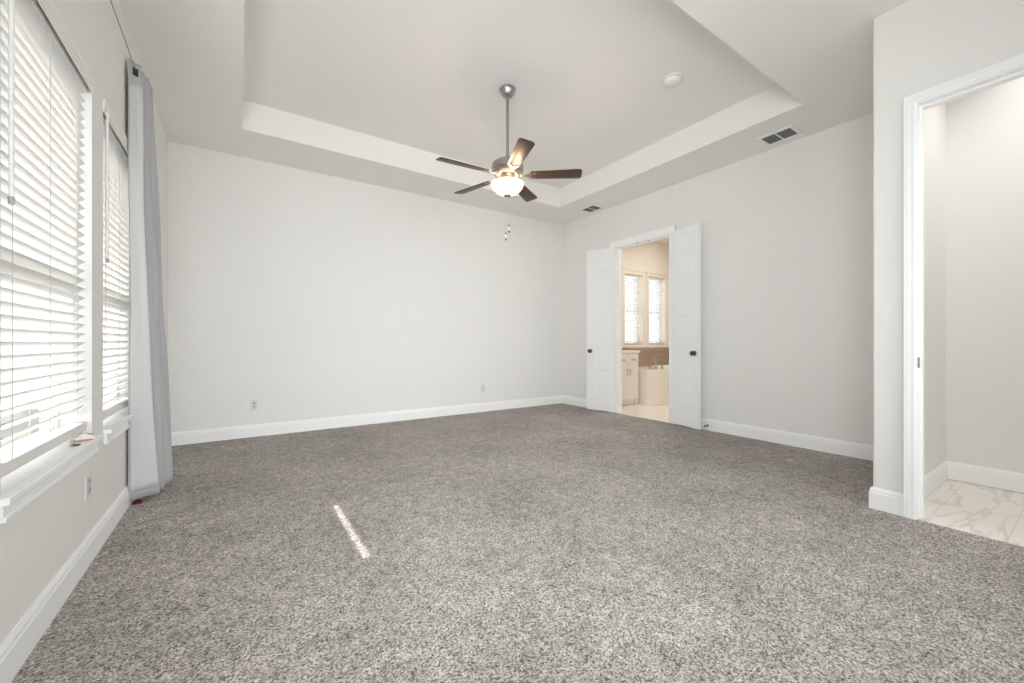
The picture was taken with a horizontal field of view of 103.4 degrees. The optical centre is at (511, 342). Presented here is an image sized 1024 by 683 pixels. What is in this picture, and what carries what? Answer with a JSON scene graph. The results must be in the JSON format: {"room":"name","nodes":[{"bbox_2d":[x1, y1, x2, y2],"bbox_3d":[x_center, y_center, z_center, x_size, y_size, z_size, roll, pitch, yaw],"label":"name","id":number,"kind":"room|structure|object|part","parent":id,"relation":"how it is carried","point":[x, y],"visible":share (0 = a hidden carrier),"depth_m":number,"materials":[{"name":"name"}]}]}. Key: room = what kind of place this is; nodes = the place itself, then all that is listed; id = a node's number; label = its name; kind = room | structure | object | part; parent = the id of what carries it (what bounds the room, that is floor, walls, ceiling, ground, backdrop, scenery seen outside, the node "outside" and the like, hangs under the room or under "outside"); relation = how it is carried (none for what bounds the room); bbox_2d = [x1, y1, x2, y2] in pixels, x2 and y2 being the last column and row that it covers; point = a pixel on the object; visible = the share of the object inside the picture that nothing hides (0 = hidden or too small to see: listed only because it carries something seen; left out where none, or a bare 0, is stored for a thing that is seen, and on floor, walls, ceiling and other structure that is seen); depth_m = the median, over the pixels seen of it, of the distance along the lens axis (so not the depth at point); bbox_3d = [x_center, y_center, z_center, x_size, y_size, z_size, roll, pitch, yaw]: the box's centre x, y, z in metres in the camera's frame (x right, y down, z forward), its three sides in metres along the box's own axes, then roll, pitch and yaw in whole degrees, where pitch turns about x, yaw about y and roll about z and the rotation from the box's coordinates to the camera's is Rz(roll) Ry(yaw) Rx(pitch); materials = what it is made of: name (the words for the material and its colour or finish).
{"room":"empty bedroom","nodes":[
{"label":"empty bedroom","id":0,"kind":"room"},
{"bbox_2d":[0,0,167,643],"bbox_3d":[-1.613,-0.623,1.185,0.170,3.545,7.070,0,0,-34],"label":"wall","id":1,"kind":"structure","parent":0,"point":[35,544],"depth_m":1.94,"materials":[{"name":"paint"}]},
{"bbox_2d":[0,318,103,523],"bbox_3d":[-1.825,-0.354,1.542,0.188,1.771,1.000,0,0,-34],"label":"window","id":2,"kind":"structure","parent":1,"relation":"in","point":[21,487],"depth_m":1.53,"materials":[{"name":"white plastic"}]},
{"bbox_3d":[-1.875,0.055,1.509,0.020,0.720,0.810,0,0,-34],"label":"sash","id":3,"kind":"part","parent":2,"relation":"part of","materials":[{"name":"white plastic"}]},
{"bbox_2d":[1,0,95,477],"bbox_3d":[-1.796,-0.428,1.562,0.085,1.687,0.912,0,0,-34],"label":"window blind","id":4,"kind":"object","parent":2,"relation":"attached to","point":[45,75],"visible":1,"depth_m":1.51,"materials":[{"name":"white plastic"}]},
{"bbox_3d":[-1.799,-0.411,1.541,0.055,1.568,0.638,0,0,-34],"label":"ladder cord","id":5,"kind":"part","parent":4,"relation":"part of","materials":[{"name":"white fabric"}]},
{"bbox_3d":[-1.808,0.394,1.554,0.052,0.042,0.876,0,0,-34],"label":"rail","id":6,"kind":"part","parent":4,"relation":"part of","materials":[{"name":"white plastic"}]},
{"bbox_3d":[-1.805,0.492,1.556,0.138,0.078,1.000,0,0,-34],"label":"sill","id":7,"kind":"part","parent":2,"relation":"part of","materials":[{"name":"white paint"}]},
{"bbox_2d":[69,436,79,446],"bbox_3d":[-1.931,0.433,1.785,0.028,0.041,0.032,0,0,-34],"label":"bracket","id":8,"kind":"object","parent":2,"relation":"on","point":[72,440],"visible":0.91,"depth_m":1.77,"materials":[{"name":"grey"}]},
{"bbox_2d":[75,439,92,442],"bbox_3d":[-1.969,0.448,1.853,0.011,0.010,0.073,0,0,23],"label":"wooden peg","id":9,"kind":"object","parent":2,"relation":"on","point":[83,439],"visible":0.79,"depth_m":1.85,"materials":[{"name":"brown wood"}]},
{"bbox_2d":[75,433,95,440],"bbox_3d":[-2.009,0.437,1.901,0.071,0.032,0.024,0,0,-34],"label":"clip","id":10,"kind":"object","parent":2,"relation":"on","point":[82,436],"visible":0.69,"depth_m":1.89,"materials":[{"name":"white plastic"}]},
{"bbox_2d":[0,484,132,682],"bbox_3d":[-1.536,0.964,1.237,0.015,0.133,6.770,0,0,-34],"label":"baseboard","id":11,"kind":"structure","parent":1,"relation":"attached to","point":[23,638],"depth_m":1.51,"materials":[{"name":"white paint"}]},
{"bbox_2d":[85,472,90,500],"bbox_3d":[-1.980,0.668,1.889,0.010,0.116,0.072,0,0,-34],"label":"wall outlet","id":12,"kind":"object","parent":1,"relation":"attached to","point":[88,475],"visible":1,"depth_m":1.88,"materials":[{"name":"white plastic"}]},
{"bbox_2d":[103,99,128,419],"bbox_3d":[-2.406,-0.428,2.465,0.085,1.687,0.912,0,0,-34],"label":"window blind","id":13,"kind":"object","parent":1,"relation":"attached to","point":[115,141],"visible":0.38,"depth_m":2.42,"materials":[{"name":"white plastic"}]},
{"bbox_3d":[-2.410,-0.411,2.444,0.055,1.568,0.638,0,0,-34],"label":"ladder cord","id":14,"kind":"part","parent":13,"relation":"part of","materials":[{"name":"white fabric"}]},
{"bbox_3d":[-2.418,0.394,2.457,0.052,0.042,0.876,0,0,-34],"label":"rail","id":15,"kind":"part","parent":13,"relation":"part of","materials":[{"name":"white plastic"}]},
{"bbox_2d":[103,326,132,443],"bbox_3d":[-2.450,-0.354,2.466,0.188,1.771,0.950,0,0,-34],"label":"window","id":16,"kind":"structure","parent":1,"relation":"in","point":[117,423],"depth_m":2.44,"materials":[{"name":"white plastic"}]},
{"bbox_3d":[-2.486,0.055,2.412,0.020,0.720,0.810,0,0,-34],"label":"sash","id":17,"kind":"part","parent":16,"relation":"part of","materials":[{"name":"white plastic"}]},
{"bbox_3d":[-2.429,0.492,2.480,0.138,0.078,0.950,0,0,-34],"label":"sill","id":18,"kind":"part","parent":16,"relation":"part of","materials":[{"name":"white paint"}]},
{"bbox_2d":[128,58,172,501],"bbox_3d":[-2.434,-0.388,2.741,0.130,2.765,0.470,0,0,-25],"label":"curtain","id":19,"kind":"object","parent":16,"relation":"attached to","point":[150,465],"visible":0.99,"depth_m":2.61,"materials":[{"name":"grey fabric"}]},
{"bbox_2d":[110,0,135,69],"bbox_3d":[-1.045,-1.708,0.576,0.008,0.079,4.725,0,0,-34],"label":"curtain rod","id":20,"kind":"object","parent":1,"relation":"attached to","point":[110,0],"visible":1,"depth_m":2.25,"materials":[{"name":"grey metal"}]},
{"bbox_2d":[168,141,561,431],"bbox_3d":[-1.281,-0.623,5.585,5.308,3.545,0.150,0,0,-34],"label":"wall","id":21,"kind":"structure","parent":0,"point":[303,294],"depth_m":4.93,"materials":[{"name":"paint"}]},
{"bbox_2d":[250,399,257,409],"bbox_3d":[-2.834,0.680,4.439,0.072,0.116,0.010,0,0,-34],"label":"wall outlet","id":22,"kind":"object","parent":21,"relation":"attached to","point":[253,403],"visible":1,"depth_m":4.44,"materials":[{"name":"white plastic"}]},
{"bbox_2d":[171,395,561,445],"bbox_3d":[-1.284,0.964,5.483,5.188,0.133,0.015,0,0,-34],"label":"baseboard","id":23,"kind":"structure","parent":21,"relation":"attached to","point":[246,431],"depth_m":4.93,"materials":[{"name":"white paint"}]},
{"bbox_2d":[481,385,484,392],"bbox_3d":[-0.432,0.685,6.061,0.072,0.116,0.013,0,0,-34],"label":"wall outlet","id":24,"kind":"object","parent":21,"relation":"attached to","point":[482,386],"visible":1,"depth_m":6.05,"materials":[{"name":"white plastic"}]},
{"bbox_2d":[119,0,909,243],"bbox_3d":[1.758,-2.208,3.463,8.308,0.375,7.070,0,0,-34],"label":"ceiling","id":25,"kind":"structure","parent":0,"point":[373,92],"depth_m":3.48,"materials":[{"name":"white paint"}]},
{"bbox_2d":[436,84,581,239],"bbox_3d":[-0.081,-1.610,3.632,1.245,1.370,1.289,0,0,-34],"label":"ceiling fan","id":26,"kind":"object","parent":25,"relation":"hanging from","point":[507,169],"visible":1,"depth_m":3.58,"materials":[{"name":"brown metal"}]},
{"bbox_3d":[-0.409,-1.509,3.424,0.466,0.006,0.134,0,12,-32],"label":"blade","id":27,"kind":"part","parent":26,"relation":"part of","materials":[{"name":"brown wood"}]},
{"bbox_3d":[-0.369,-1.509,3.930,0.466,0.006,0.134,0,12,40],"label":"blade","id":28,"kind":"part","parent":26,"relation":"part of","materials":[{"name":"brown wood"}]},
{"bbox_3d":[-0.041,-1.388,3.650,0.292,0.112,0.292,0,0,-34],"label":"lamp shade","id":29,"kind":"part","parent":26,"relation":"part of","materials":[{"name":"white glass"}]},
{"bbox_3d":[0.060,-1.509,3.230,0.134,0.006,0.466,12,-3,-13],"label":"blade","id":30,"kind":"part","parent":26,"relation":"part of","materials":[{"name":"brown wood"}]},
{"bbox_3d":[0.124,-1.509,4.049,0.134,0.006,0.466,-13,-5,22],"label":"blade","id":31,"kind":"part","parent":26,"relation":"part of","materials":[{"name":"brown wood"}]},
{"bbox_3d":[0.390,-1.509,3.616,0.466,0.006,0.134,0,-12,4],"label":"blade","id":32,"kind":"part","parent":26,"relation":"part of","materials":[{"name":"brown wood"}]},
{"bbox_2d":[579,204,604,212],"bbox_3d":[1.193,-2.014,6.053,0.245,0.012,0.300,0,0,-34],"label":"ceiling vent","id":33,"kind":"object","parent":25,"relation":"in","point":[593,207],"visible":1,"depth_m":6.03,"materials":[{"name":"white plastic"}]},
{"bbox_2d":[664,72,682,86],"bbox_3d":[1.395,-2.269,3.499,0.152,0.051,0.152,0,0,-34],"label":"smoke detector","id":34,"kind":"object","parent":25,"relation":"attached to","point":[673,79],"visible":1,"depth_m":3.46,"materials":[{"name":"white plastic"}]},
{"bbox_2d":[756,124,802,145],"bbox_3d":[2.598,-2.014,3.928,0.245,0.012,0.315,0,0,-34],"label":"ceiling vent","id":35,"kind":"object","parent":25,"relation":"in","point":[789,131],"visible":1,"depth_m":3.91,"materials":[{"name":"white plastic"}]},
{"bbox_2d":[11,403,1023,682],"bbox_3d":[1.829,1.090,3.511,8.138,0.120,6.770,0,0,-34],"label":"floor","id":36,"kind":"structure","parent":0,"point":[561,542],"depth_m":1.85,"materials":[{"name":"carpet"}]},
{"bbox_2d":[132,499,142,504],"bbox_3d":[-2.405,1.014,2.593,0.053,0.024,0.058,0,0,-34],"label":"scrap","id":37,"kind":"object","parent":36,"relation":"on","point":[137,501],"visible":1,"depth_m":2.58,"materials":[{"name":"red"}]},
{"bbox_2d":[622,350,639,405],"bbox_3d":[1.630,0.580,6.795,0.860,0.909,0.657,0,0,-34],"label":"bathroom vanity","id":38,"kind":"object","parent":36,"relation":"on","point":[629,357],"visible":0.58,"depth_m":6.67,"materials":[{"name":"beige wood"}]},
{"bbox_3d":[1.787,0.278,6.554,0.260,0.185,0.020,0,0,-34],"label":"drawer","id":39,"kind":"part","parent":38,"relation":"part of","materials":[{"name":"beige wood"}]},
{"bbox_3d":[1.787,0.650,6.554,0.260,0.530,0.020,0,0,-34],"label":"door","id":40,"kind":"part","parent":38,"relation":"part of","materials":[{"name":"beige wood"}]},
{"bbox_2d":[622,350,639,352],"bbox_3d":[1.623,0.144,6.806,0.860,0.039,0.631,0,0,-34],"label":"countertop","id":41,"kind":"structure","parent":38,"relation":"on","point":[623,351],"depth_m":6.72,"materials":[{"name":"beige stone"}]},
{"bbox_3d":[2.006,0.278,6.702,0.250,0.185,0.020,0,0,-34],"label":"drawer","id":42,"kind":"part","parent":38,"relation":"part of","materials":[{"name":"beige wood"}]},
{"bbox_3d":[2.006,0.650,6.702,0.250,0.530,0.020,0,0,-34],"label":"door","id":43,"kind":"part","parent":38,"relation":"part of","materials":[{"name":"beige wood"}]},
{"bbox_2d":[638,365,668,405],"bbox_3d":[2.990,0.732,7.301,1.930,0.604,1.310,0,0,-34],"label":"bathtub","id":44,"kind":"object","parent":36,"relation":"on","point":[653,384],"visible":0.28,"depth_m":6.69,"materials":[{"name":"beige ceramic"}]},
{"bbox_2d":[646,357,665,368],"bbox_3d":[2.437,0.337,6.859,0.314,0.201,0.181,0,0,-34],"label":"tub faucet","id":45,"kind":"object","parent":44,"relation":"on","point":[655,357],"visible":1,"depth_m":6.84,"materials":[{"name":"silver metal"}]},
{"bbox_3d":[2.879,0.755,6.718,0.920,0.470,0.014,0,0,-6],"label":"panel","id":46,"kind":"part","parent":44,"relation":"part of","materials":[{"name":"beige ceramic"}]},
{"bbox_2d":[622,348,668,365],"bbox_3d":[2.998,0.269,7.306,1.950,0.338,1.350,0,0,-34],"label":"tile","id":47,"kind":"structure","parent":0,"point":[646,355],"depth_m":7.93,"materials":[{"name":"beige tile"}]},
{"bbox_2d":[622,241,668,365],"bbox_3d":[2.249,-0.510,7.736,2.950,3.320,0.200,0,0,-34],"label":"wall","id":48,"kind":"structure","parent":0,"point":[653,256],"depth_m":7.93,"materials":[{"name":"paint"}]},
{"bbox_2d":[622,268,645,346],"bbox_3d":[2.264,-0.655,7.688,0.670,1.460,0.175,0,0,-34],"label":"window","id":49,"kind":"structure","parent":48,"relation":"in","point":[624,270],"depth_m":7.73,"materials":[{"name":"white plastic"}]},
{"bbox_2d":[625,274,640,343],"bbox_3d":[2.265,-0.640,7.686,0.500,1.316,0.050,0,0,-34],"label":"window blind","id":50,"kind":"object","parent":49,"relation":"attached to","point":[626,275],"visible":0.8,"depth_m":7.70,"materials":[{"name":"white plastic"}]},
{"bbox_2d":[646,272,667,346],"bbox_3d":[2.848,-0.655,8.083,0.660,1.460,0.175,0,0,-34],"label":"window","id":51,"kind":"structure","parent":48,"relation":"in","point":[648,274],"depth_m":8.11,"materials":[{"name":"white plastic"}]},
{"bbox_2d":[649,277,662,343],"bbox_3d":[2.849,-0.640,8.081,0.490,1.316,0.050,0,0,-34],"label":"window blind","id":52,"kind":"object","parent":51,"relation":"attached to","point":[650,278],"visible":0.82,"depth_m":8.09,"materials":[{"name":"white plastic"}]},
{"bbox_2d":[562,113,872,444],"bbox_3d":[2.153,-0.623,5.136,0.120,3.545,4.440,0,0,-34],"label":"wall","id":53,"kind":"structure","parent":0,"point":[787,229],"depth_m":4.16,"materials":[{"name":"paint"}]},
{"bbox_2d":[562,395,608,411],"bbox_3d":[1.162,0.964,6.482,0.015,0.133,1.100,0,0,-34],"label":"baseboard","id":54,"kind":"structure","parent":53,"relation":"attached to","point":[569,400],"depth_m":6.66,"materials":[{"name":"white paint"}]},
{"bbox_2d":[587,247,616,411],"bbox_3d":[1.339,-0.198,6.065,0.486,2.420,0.127,0,0,41],"label":"door","id":55,"kind":"structure","parent":53,"relation":"in","point":[601,263],"depth_m":6.05,"materials":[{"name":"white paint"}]},
{"bbox_2d":[610,225,675,423],"bbox_3d":[1.832,-0.190,5.613,0.130,2.440,0.910,0,0,-34],"label":"trim","id":56,"kind":"structure","parent":53,"relation":"attached to","point":[618,249],"depth_m":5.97,"materials":[{"name":"white paint"}]},
{"bbox_2d":[669,222,700,429],"bbox_3d":[2.103,-0.198,4.940,0.127,2.420,0.486,0,0,-20],"label":"door","id":57,"kind":"structure","parent":53,"relation":"in","point":[684,243],"depth_m":4.91,"materials":[{"name":"white paint"}]},
{"bbox_2d":[677,418,872,460],"bbox_3d":[2.711,0.964,4.191,0.015,0.133,2.250,0,0,-34],"label":"baseboard","id":58,"kind":"structure","parent":53,"relation":"attached to","point":[845,448],"depth_m":4.03,"materials":[{"name":"white paint"}]},
{"bbox_2d":[873,0,1023,492],"bbox_3d":[3.452,-0.682,1.929,1.320,3.425,2.330,0,0,-34],"label":"wall","id":59,"kind":"structure","parent":0,"point":[919,45],"depth_m":2.43,"materials":[{"name":"paint"}]},
{"bbox_2d":[869,461,947,515],"bbox_3d":[2.830,0.964,2.835,1.335,0.133,0.161,0,0,-34],"label":"baseboard","id":60,"kind":"structure","parent":59,"relation":"attached to","point":[888,501],"depth_m":2.51,"materials":[{"name":"white paint"}]},
{"bbox_2d":[903,54,1023,519],"bbox_3d":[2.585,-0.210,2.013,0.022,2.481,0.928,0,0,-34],"label":"trim","id":61,"kind":"structure","parent":59,"relation":"attached to","point":[909,102],"depth_m":2.37,"materials":[{"name":"white paint"}]},
{"bbox_2d":[924,77,1023,489],"bbox_3d":[3.533,-0.573,1.907,1.190,3.445,2.205,0,0,-34],"label":"wall","id":62,"kind":"structure","parent":0,"point":[974,143],"depth_m":2.91,"materials":[{"name":"paint"}]},
{"bbox_2d":[947,461,1023,492],"bbox_3d":[3.921,0.964,2.167,0.015,0.133,2.200,0,0,-34],"label":"baseboard","id":63,"kind":"structure","parent":62,"relation":"attached to","point":[985,476],"depth_m":2.91,"materials":[{"name":"white paint"}]},
{"label":"outside","id":64,"kind":"structure","parent":0,"visible":0},
{"bbox_2d":[1,369,104,447],"bbox_3d":[-15.542,1.455,-4.468,29.242,0.150,50.000,0,0,-34],"label":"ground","id":65,"kind":"structure","parent":64,"point":[20,426],"depth_m":8.26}
]}

